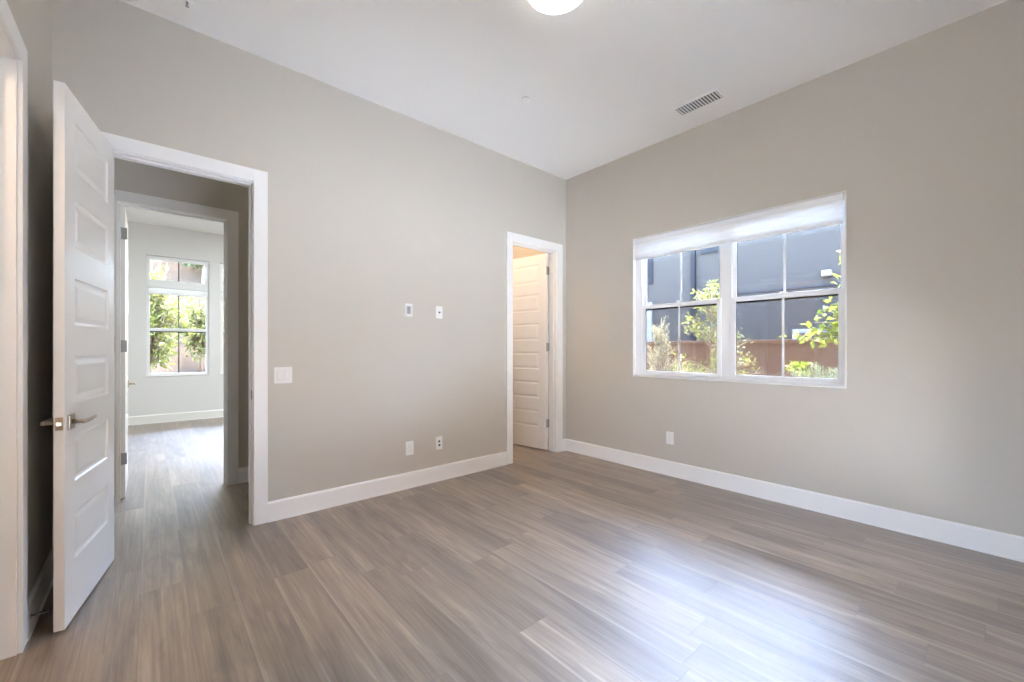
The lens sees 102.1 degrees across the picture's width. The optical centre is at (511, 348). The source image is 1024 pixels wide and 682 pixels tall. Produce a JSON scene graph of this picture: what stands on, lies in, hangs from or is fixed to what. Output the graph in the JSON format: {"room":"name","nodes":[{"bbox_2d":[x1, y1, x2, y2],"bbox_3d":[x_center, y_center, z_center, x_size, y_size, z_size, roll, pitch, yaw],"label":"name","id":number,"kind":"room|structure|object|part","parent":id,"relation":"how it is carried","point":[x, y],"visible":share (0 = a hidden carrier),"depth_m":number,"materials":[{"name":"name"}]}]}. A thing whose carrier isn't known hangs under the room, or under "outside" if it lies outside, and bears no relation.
{"room":"empty bedroom","nodes":[
{"label":"empty bedroom","id":0,"kind":"room"},
{"bbox_2d":[7,0,51,595],"bbox_3d":[-1.385,-0.421,0.868,0.120,3.354,3.730,0,0,-41],"label":"wall","id":1,"kind":"structure","parent":0,"point":[33,18],"depth_m":2.05,"materials":[{"name":"beige paint"}]},
{"bbox_2d":[0,0,27,659],"bbox_3d":[-1.833,-0.011,1.381,0.152,2.533,0.920,0,0,-41],"label":"door frame","id":2,"kind":"structure","parent":1,"relation":"attached to","point":[13,51],"depth_m":1.69,"materials":[{"name":"white wood"}]},
{"bbox_3d":[-1.782,-1.234,1.425,0.016,0.088,0.744,0,0,-41],"label":"head casing","id":3,"kind":"part","parent":2,"relation":"part of","materials":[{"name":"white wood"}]},
{"bbox_3d":[-2.056,-0.011,1.739,0.016,2.533,0.088,0,0,-41],"label":"casing","id":4,"kind":"part","parent":2,"relation":"part of","materials":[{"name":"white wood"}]},
{"bbox_2d":[28,548,52,640],"bbox_3d":[-2.321,1.183,2.046,0.020,0.145,0.724,0,0,-41],"label":"baseboard","id":5,"kind":"structure","parent":1,"relation":"attached to","point":[38,595],"depth_m":1.99,"materials":[{"name":"white wood"}]},
{"bbox_2d":[28,607,52,618],"bbox_3d":[-2.072,1.161,1.821,0.070,0.022,0.022,0,0,-41],"label":"door stop","id":6,"kind":"object","parent":1,"relation":"attached to","point":[51,608],"visible":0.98,"depth_m":1.82,"materials":[{"name":"metal"}]},
{"bbox_3d":[-2.074,1.160,1.820,0.054,0.010,0.008,0,0,-41],"label":"rod","id":7,"kind":"part","parent":6,"relation":"part of","materials":[{"name":"silver metal"}]},
{"bbox_2d":[40,80,114,631],"bbox_3d":[-2.184,0.032,2.135,0.161,2.424,0.743,0,0,-31],"label":"door","id":8,"kind":"structure","parent":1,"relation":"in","point":[82,421],"depth_m":2.02,"materials":[{"name":"white wood"}]},
{"bbox_3d":[-2.104,0.331,1.900,0.054,0.023,0.144,0,0,-31],"label":"lever","id":9,"kind":"part","parent":8,"relation":"part of","materials":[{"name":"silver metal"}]},
{"bbox_3d":[-1.997,0.331,1.825,0.025,0.057,0.002,0,0,-31],"label":"latch plate","id":10,"kind":"part","parent":8,"relation":"part of","materials":[{"name":"silver metal"}]},
{"bbox_3d":[-2.010,0.331,1.888,0.009,0.066,0.066,0,0,-31],"label":"handle","id":11,"kind":"part","parent":8,"relation":"part of","materials":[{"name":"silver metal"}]},
{"bbox_3d":[-2.013,0.331,1.955,0.054,0.023,0.144,0,0,-31],"label":"lever","id":12,"kind":"part","parent":8,"relation":"part of","materials":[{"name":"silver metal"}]},
{"bbox_2d":[127,221,223,416],"bbox_3d":[-5.293,-0.421,7.778,5.505,3.354,0.180,0,0,-41],"label":"wall","id":13,"kind":"structure","parent":0,"point":[189,393],"depth_m":7.13,"materials":[{"name":"grey paint"}]},
{"bbox_2d":[128,409,223,425],"bbox_3d":[-5.182,1.183,7.742,5.385,0.145,0.020,0,0,-41],"label":"baseboard","id":14,"kind":"structure","parent":13,"relation":"attached to","point":[184,416],"depth_m":7.16,"materials":[{"name":"white wood"}]},
{"bbox_2d":[146,255,208,376],"bbox_3d":[-5.835,-0.559,7.250,0.855,2.050,0.122,0,0,-41],"label":"window","id":15,"kind":"structure","parent":13,"relation":"in","point":[149,281],"depth_m":7.23,"materials":[{"name":"white plastic"}]},
{"bbox_2d":[148,285,206,297],"bbox_3d":[-5.821,-1.008,7.234,0.800,0.152,0.035,0,0,-41],"label":"window shade","id":16,"kind":"object","parent":15,"relation":"attached to","point":[152,289],"visible":1,"depth_m":7.21,"materials":[{"name":"white fabric"}]},
{"bbox_3d":[-5.821,-0.943,7.234,0.800,0.022,0.031,0,0,-41],"label":"rail","id":17,"kind":"part","parent":16,"relation":"part of","materials":[{"name":"white plastic"}]},
{"bbox_3d":[-5.815,0.460,7.228,0.855,0.012,0.062,0,0,-41],"label":"sill","id":18,"kind":"part","parent":15,"relation":"part of","materials":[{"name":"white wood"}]},
{"bbox_3d":[-5.855,-0.334,7.274,0.765,0.050,0.040,0,0,-41],"label":"meeting rail","id":19,"kind":"part","parent":15,"relation":"part of","materials":[{"name":"white plastic"}]},
{"bbox_2d":[220,263,223,373],"bbox_3d":[-5.067,-0.559,7.922,0.855,2.050,0.122,0,0,-41],"label":"window","id":20,"kind":"structure","parent":13,"relation":"in","point":[221,264],"depth_m":7.66,"materials":[{"name":"white plastic"}]},
{"bbox_2d":[114,158,248,466],"bbox_3d":[-2.507,-0.421,3.998,6.285,3.354,0.120,0,0,-41],"label":"wall","id":21,"kind":"structure","parent":0,"point":[129,176],"depth_m":3.80,"materials":[{"name":"beige paint"}]},
{"bbox_2d":[121,207,136,497],"bbox_3d":[-3.482,0.032,3.716,0.161,2.424,0.731,0,0,-41],"label":"door","id":22,"kind":"structure","parent":21,"relation":"in","point":[125,383],"depth_m":3.46,"materials":[{"name":"white wood"}]},
{"bbox_2d":[114,189,238,505],"bbox_3d":[-2.941,-0.011,3.618,0.910,2.533,0.152,0,0,-41],"label":"door frame","id":23,"kind":"structure","parent":21,"relation":"attached to","point":[230,219],"depth_m":3.81,"materials":[{"name":"white wood"}]},
{"bbox_3d":[-3.206,-0.011,3.296,0.088,2.533,0.016,0,0,-41],"label":"casing","id":24,"kind":"part","parent":23,"relation":"part of","materials":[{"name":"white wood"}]},
{"bbox_3d":[-2.897,-1.234,3.567,0.734,0.088,0.016,0,0,-41],"label":"head casing","id":25,"kind":"part","parent":23,"relation":"part of","materials":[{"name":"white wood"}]},
{"bbox_3d":[-2.587,-0.011,3.837,0.088,2.533,0.016,0,0,-41],"label":"casing","id":26,"kind":"part","parent":23,"relation":"part of","materials":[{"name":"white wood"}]},
{"bbox_2d":[239,466,248,483],"bbox_3d":[-1.996,1.183,4.351,1.479,0.145,0.020,0,0,-41],"label":"baseboard","id":27,"kind":"structure","parent":21,"relation":"attached to","point":[243,471],"depth_m":3.89,"materials":[{"name":"white wood"}]},
{"bbox_2d":[52,0,565,547],"bbox_3d":[-1.737,-0.421,3.116,6.285,3.354,0.120,0,0,-41],"label":"wall","id":28,"kind":"structure","parent":0,"point":[374,209],"depth_m":3.34,"materials":[{"name":"beige paint"}]},
{"bbox_2d":[101,131,267,525],"bbox_3d":[-2.163,-0.011,2.745,0.924,2.533,0.152,0,0,-41],"label":"door frame","id":29,"kind":"structure","parent":28,"relation":"attached to","point":[125,148],"depth_m":2.95,"materials":[{"name":"white wood"}]},
{"bbox_3d":[-2.118,-1.234,2.694,0.748,0.088,0.016,0,0,-41],"label":"head casing","id":30,"kind":"part","parent":29,"relation":"part of","materials":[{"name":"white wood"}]},
{"bbox_3d":[-1.803,-0.011,2.969,0.088,2.533,0.016,0,0,-41],"label":"casing","id":31,"kind":"part","parent":29,"relation":"part of","materials":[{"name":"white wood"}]},
{"bbox_2d":[274,367,291,383],"bbox_3d":[-1.693,0.194,3.066,0.120,0.120,0.014,0,0,-41],"label":"light switch","id":32,"kind":"object","parent":28,"relation":"attached to","point":[281,374],"visible":1,"depth_m":3.06,"materials":[{"name":"white plastic"}]},
{"bbox_2d":[268,451,506,522],"bbox_3d":[-0.914,1.183,3.743,2.270,0.145,0.020,0,0,-41],"label":"baseboard","id":33,"kind":"structure","parent":28,"relation":"attached to","point":[280,509],"depth_m":3.52,"materials":[{"name":"white wood"}]},
{"bbox_2d":[405,303,412,316],"bbox_3d":[-0.932,-0.351,3.737,0.074,0.116,0.006,0,0,-41],"label":"cable plate","id":34,"kind":"object","parent":28,"relation":"attached to","point":[408,307],"visible":1,"depth_m":3.74,"materials":[{"name":"white plastic"}]},
{"bbox_2d":[406,441,413,455],"bbox_3d":[-0.924,0.896,3.741,0.078,0.124,0.009,0,0,-41],"label":"wall plate","id":35,"kind":"object","parent":28,"relation":"attached to","point":[410,444],"visible":1,"depth_m":3.74,"materials":[{"name":"white plastic"}]},
{"bbox_2d":[408,444,411,451],"bbox_3d":[-0.922,0.896,3.739,0.035,0.068,0.002,0,0,-41],"label":"receptacle","id":36,"kind":"object","parent":35,"relation":"attached to","point":[409,445],"depth_m":3.74,"materials":[{"name":"white plastic"}]},
{"bbox_2d":[436,436,441,449],"bbox_3d":[-0.693,0.896,3.941,0.072,0.122,0.013,0,0,-41],"label":"wall plate","id":37,"kind":"object","parent":28,"relation":"attached to","point":[438,439],"visible":1,"depth_m":3.94,"materials":[{"name":"white plastic"}]},
{"bbox_2d":[436,306,441,318],"bbox_3d":[-0.692,-0.348,3.942,0.072,0.116,0.014,0,0,-41],"label":"wall plate","id":38,"kind":"object","parent":28,"relation":"attached to","point":[438,308],"visible":1,"depth_m":3.94,"materials":[{"name":"white plastic"}]},
{"bbox_2d":[513,253,548,449],"bbox_3d":[0.173,0.032,5.335,0.722,2.424,0.161,0,0,40],"label":"door","id":39,"kind":"structure","parent":28,"relation":"in","point":[530,273],"depth_m":5.26,"materials":[{"name":"white wood"}]},
{"bbox_2d":[506,231,562,464],"bbox_3d":[0.234,-0.011,4.839,0.900,2.533,0.152,0,0,-41],"label":"door frame","id":40,"kind":"structure","parent":28,"relation":"attached to","point":[555,250],"depth_m":5.03,"materials":[{"name":"white wood"}]},
{"bbox_3d":[-0.028,-0.011,4.521,0.088,2.533,0.016,0,0,-41],"label":"casing","id":41,"kind":"part","parent":40,"relation":"part of","materials":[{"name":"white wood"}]},
{"bbox_3d":[0.278,-1.234,4.788,0.724,0.088,0.016,0,0,-41],"label":"head casing","id":42,"kind":"part","parent":40,"relation":"part of","materials":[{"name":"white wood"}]},
{"bbox_3d":[0.584,-0.011,5.055,0.088,2.533,0.016,0,0,-41],"label":"casing","id":43,"kind":"part","parent":40,"relation":"part of","materials":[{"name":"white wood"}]},
{"bbox_2d":[563,439,565,450],"bbox_3d":[0.641,1.183,5.102,0.060,0.145,0.020,0,0,-41],"label":"baseboard","id":44,"kind":"structure","parent":28,"relation":"attached to","point":[564,440],"depth_m":5.10,"materials":[{"name":"white wood"}]},
{"bbox_2d":[0,417,1023,681],"bbox_3d":[-2.338,1.316,3.940,6.465,0.120,9.850,0,0,-41],"label":"floor","id":45,"kind":"structure","parent":0,"point":[544,565],"depth_m":2.14,"materials":[{"name":"wood"}]},
{"bbox_2d":[120,0,1006,234],"bbox_3d":[-2.338,-2.168,3.940,6.465,0.140,9.850,0,0,-41],"label":"ceiling","id":46,"kind":"structure","parent":0,"point":[602,80],"depth_m":2.91,"materials":[{"name":"white paint"}]},
{"bbox_2d":[181,0,192,7],"bbox_3d":[-1.960,-2.081,2.498,0.060,0.034,0.060,0,0,-41],"label":"sprinkler","id":47,"kind":"object","parent":46,"relation":"attached to","point":[188,3],"visible":1,"depth_m":2.50,"materials":[{"name":"white paint"}]},
{"bbox_2d":[521,97,529,102],"bbox_3d":[0.113,-2.092,3.475,0.082,0.012,0.082,0,0,-41],"label":"sprinkler cover","id":48,"kind":"object","parent":46,"relation":"attached to","point":[523,99],"visible":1,"depth_m":3.46,"materials":[{"name":"grey plastic"}]},
{"bbox_2d":[529,0,581,14],"bbox_3d":[0.254,-2.049,2.346,0.352,0.098,0.352,0,0,-41],"label":"ceiling light","id":49,"kind":"object","parent":46,"relation":"attached to","point":[553,7],"visible":1,"depth_m":2.44,"materials":[{"name":"white glass"}]},
{"bbox_3d":[0.254,-2.047,2.346,0.291,0.022,0.291,0,0,-41],"label":"trim","id":50,"kind":"part","parent":49,"relation":"part of","materials":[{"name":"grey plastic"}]},
{"bbox_2d":[539,0,571,7],"bbox_3d":[0.254,-2.032,2.346,0.236,0.064,0.236,0,0,-41],"label":"diffuser","id":51,"kind":"object","parent":49,"relation":"attached to","point":[543,3],"depth_m":2.41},
{"bbox_2d":[671,88,726,116],"bbox_3d":[1.592,-2.094,3.533,0.181,0.008,0.395,0,0,-41],"label":"ceiling vent","id":52,"kind":"object","parent":46,"relation":"in","point":[715,95],"visible":1,"depth_m":3.52,"materials":[{"name":"white metal"}]},
{"bbox_2d":[513,0,1023,536],"bbox_3d":[0.029,-0.421,6.008,0.180,3.354,9.850,0,0,-41],"label":"wall","id":53,"kind":"structure","parent":0,"point":[923,135],"depth_m":2.97,"materials":[{"name":"beige paint"}]},
{"bbox_2d":[666,431,673,444],"bbox_3d":[1.565,0.883,4.106,0.009,0.124,0.078,0,0,-41],"label":"wall outlet","id":54,"kind":"object","parent":53,"relation":"attached to","point":[669,435],"visible":1,"depth_m":4.10,"materials":[{"name":"white plastic"}]},
{"bbox_2d":[633,191,845,388],"bbox_3d":[1.936,-0.441,3.791,0.155,1.468,1.801,0,0,-41],"label":"window","id":55,"kind":"structure","parent":53,"relation":"in","point":[728,301],"depth_m":3.75,"materials":[{"name":"white plastic"}]},
{"bbox_3d":[1.661,-0.101,4.111,0.032,0.727,0.808,0,0,-41],"label":"sash","id":56,"kind":"part","parent":55,"relation":"part of","materials":[{"name":"white plastic"}]},
{"bbox_3d":[1.692,-0.794,4.138,0.030,0.730,0.808,0,0,-41],"label":"sash","id":57,"kind":"part","parent":55,"relation":"part of","materials":[{"name":"clear glass"}]},
{"bbox_2d":[634,193,843,260],"bbox_3d":[1.902,-1.054,3.767,0.035,0.221,1.770,0,0,-41],"label":"window shade","id":58,"kind":"object","parent":55,"relation":"attached to","point":[825,211],"visible":1,"depth_m":3.58,"materials":[{"name":"white fabric"}]},
{"bbox_3d":[1.902,-0.955,3.767,0.033,0.022,1.766,0,0,-41],"label":"rail","id":59,"kind":"part","parent":58,"relation":"part of","materials":[{"name":"white plastic"}]},
{"bbox_3d":[1.899,0.288,3.758,0.055,0.010,1.785,0,0,-41],"label":"sill","id":60,"kind":"part","parent":55,"relation":"part of","materials":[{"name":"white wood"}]},
{"bbox_3d":[2.251,-0.101,3.436,0.032,0.727,0.808,0,0,-41],"label":"sash","id":61,"kind":"part","parent":55,"relation":"part of","materials":[{"name":"white plastic"}]},
{"bbox_3d":[2.282,-0.794,3.463,0.030,0.730,0.808,0,0,-41],"label":"sash","id":62,"kind":"part","parent":55,"relation":"part of","materials":[{"name":"clear glass"}]},
{"bbox_2d":[566,439,1023,562],"bbox_3d":[1.888,1.183,3.728,0.020,0.145,3.730,0,0,-41],"label":"baseboard","id":63,"kind":"structure","parent":53,"relation":"attached to","point":[1005,545],"depth_m":3.11,"materials":[{"name":"white wood"}]},
{"label":"outside","id":64,"kind":"structure","parent":0,"visible":0},
{"bbox_2d":[150,259,223,372],"bbox_3d":[-17.091,-8.483,13.524,16.060,19.758,24.000,0,0,-41],"label":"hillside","id":65,"kind":"structure","parent":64,"point":[186,274],"depth_m":12.87,"materials":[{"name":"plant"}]},
{"bbox_2d":[150,260,195,372],"bbox_3d":[-8.225,-0.354,9.443,1.673,3.503,1.733,0,0,-6],"label":"tree","id":66,"kind":"object","parent":65,"relation":"on","point":[161,314],"visible":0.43,"depth_m":9.46,"materials":[{"name":"green plant"}]},
{"bbox_2d":[173,296,223,371],"bbox_3d":[-8.742,-0.462,11.615,1.550,2.358,1.540,0,0,-41],"label":"tree","id":67,"kind":"object","parent":65,"relation":"on","point":[197,341],"visible":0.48,"depth_m":11.45,"materials":[{"name":"green plant"}]},
{"bbox_2d":[180,263,223,282],"bbox_3d":[-10.245,-3.289,13.687,1.789,2.348,1.730,0,0,-41],"label":"tree","id":68,"kind":"object","parent":65,"relation":"on","point":[203,268],"visible":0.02,"depth_m":13.63,"materials":[{"name":"green plant"}]},
{"bbox_3d":[8.422,1.526,4.040,42.000,0.300,23.000,0,0,-41],"label":"garden","id":69,"kind":"object","parent":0,"visible":0},
{"bbox_2d":[647,339,837,377],"bbox_3d":[3.372,0.619,6.931,0.250,1.515,22.000,0,0,-41],"label":"wall","id":70,"kind":"structure","parent":69,"relation":"on","point":[768,353],"depth_m":6.25,"materials":[{"name":"brown wood"}]},
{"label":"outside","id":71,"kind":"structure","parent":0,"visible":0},
{"bbox_3d":[4.818,1.526,21.196,24.850,0.300,26.420,0,0,-41],"label":"yard","id":72,"kind":"structure","parent":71,"visible":0},
{"bbox_2d":[647,316,687,371],"bbox_3d":[2.344,0.425,6.424,0.717,1.902,0.809,0,0,-41],"label":"shrub","id":73,"kind":"object","parent":72,"relation":"on","point":[662,339],"visible":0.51,"depth_m":6.38,"materials":[{"name":"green plant"}]},
{"bbox_2d":[670,279,759,374],"bbox_3d":[2.747,0.208,5.640,1.157,2.336,1.079,0,0,19],"label":"young tree","id":74,"kind":"object","parent":72,"relation":"on","point":[711,331],"visible":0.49,"depth_m":5.62,"materials":[{"name":"green plant"}]},
{"bbox_2d":[647,224,840,341],"bbox_3d":[8.443,-0.644,10.034,8.200,4.040,18.120,0,0,-41],"label":"house","id":75,"kind":"structure","parent":72,"relation":"on","point":[812,254],"depth_m":8.10,"materials":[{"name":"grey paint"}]},
{"bbox_3d":[2.935,-1.994,10.267,0.008,0.780,1.080,0,0,-41],"label":"pane","id":76,"kind":"part","parent":75,"relation":"part of","materials":[{"name":"blue glass"}]},
{"bbox_3d":[3.277,0.136,9.889,0.050,2.480,0.140,0,0,-41],"label":"corner trim","id":77,"kind":"part","parent":75,"relation":"part of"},
{"bbox_3d":[4.192,-2.254,8.829,0.008,0.300,0.260,0,0,-41],"label":"pane","id":78,"kind":"part","parent":75,"relation":"part of","materials":[{"name":"blue glass"}]},
{"bbox_3d":[5.469,0.541,7.343,0.010,1.670,0.700,0,0,-41],"label":"door panel","id":79,"kind":"part","parent":75,"relation":"part of","materials":[{"name":"paint"}]},
{"bbox_3d":[5.490,0.506,7.361,0.045,1.740,0.860,0,0,-41],"label":"door trim","id":80,"kind":"part","parent":75,"relation":"part of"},
{"bbox_2d":[821,269,831,276],"bbox_3d":[5.513,-1.334,7.262,0.140,0.100,0.140,0,0,-41],"label":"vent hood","id":81,"kind":"object","parent":75,"relation":"attached to","point":[824,272],"depth_m":7.24,"materials":[{"name":"white metal"}]},
{"bbox_2d":[785,360,811,377],"bbox_3d":[3.617,0.755,5.255,0.324,1.241,0.350,0,0,-41],"label":"shrub","id":82,"kind":"object","parent":72,"relation":"on","point":[795,365],"visible":0.64,"depth_m":5.23,"materials":[{"name":"green plant"}]},
{"bbox_2d":[779,250,840,349],"bbox_3d":[3.927,-0.024,4.341,1.179,2.800,1.561,0,0,-15],"label":"leafy tree","id":83,"kind":"object","parent":72,"relation":"on","point":[831,335],"visible":0.12,"depth_m":4.66,"materials":[{"name":"green plant"}]},
{"bbox_2d":[790,362,837,378],"bbox_3d":[3.179,0.751,4.228,0.498,1.250,0.885,0,0,-43],"label":"shrub","id":84,"kind":"object","parent":72,"relation":"on","point":[816,373],"visible":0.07,"depth_m":4.22,"materials":[{"name":"green plant"}]}
]}

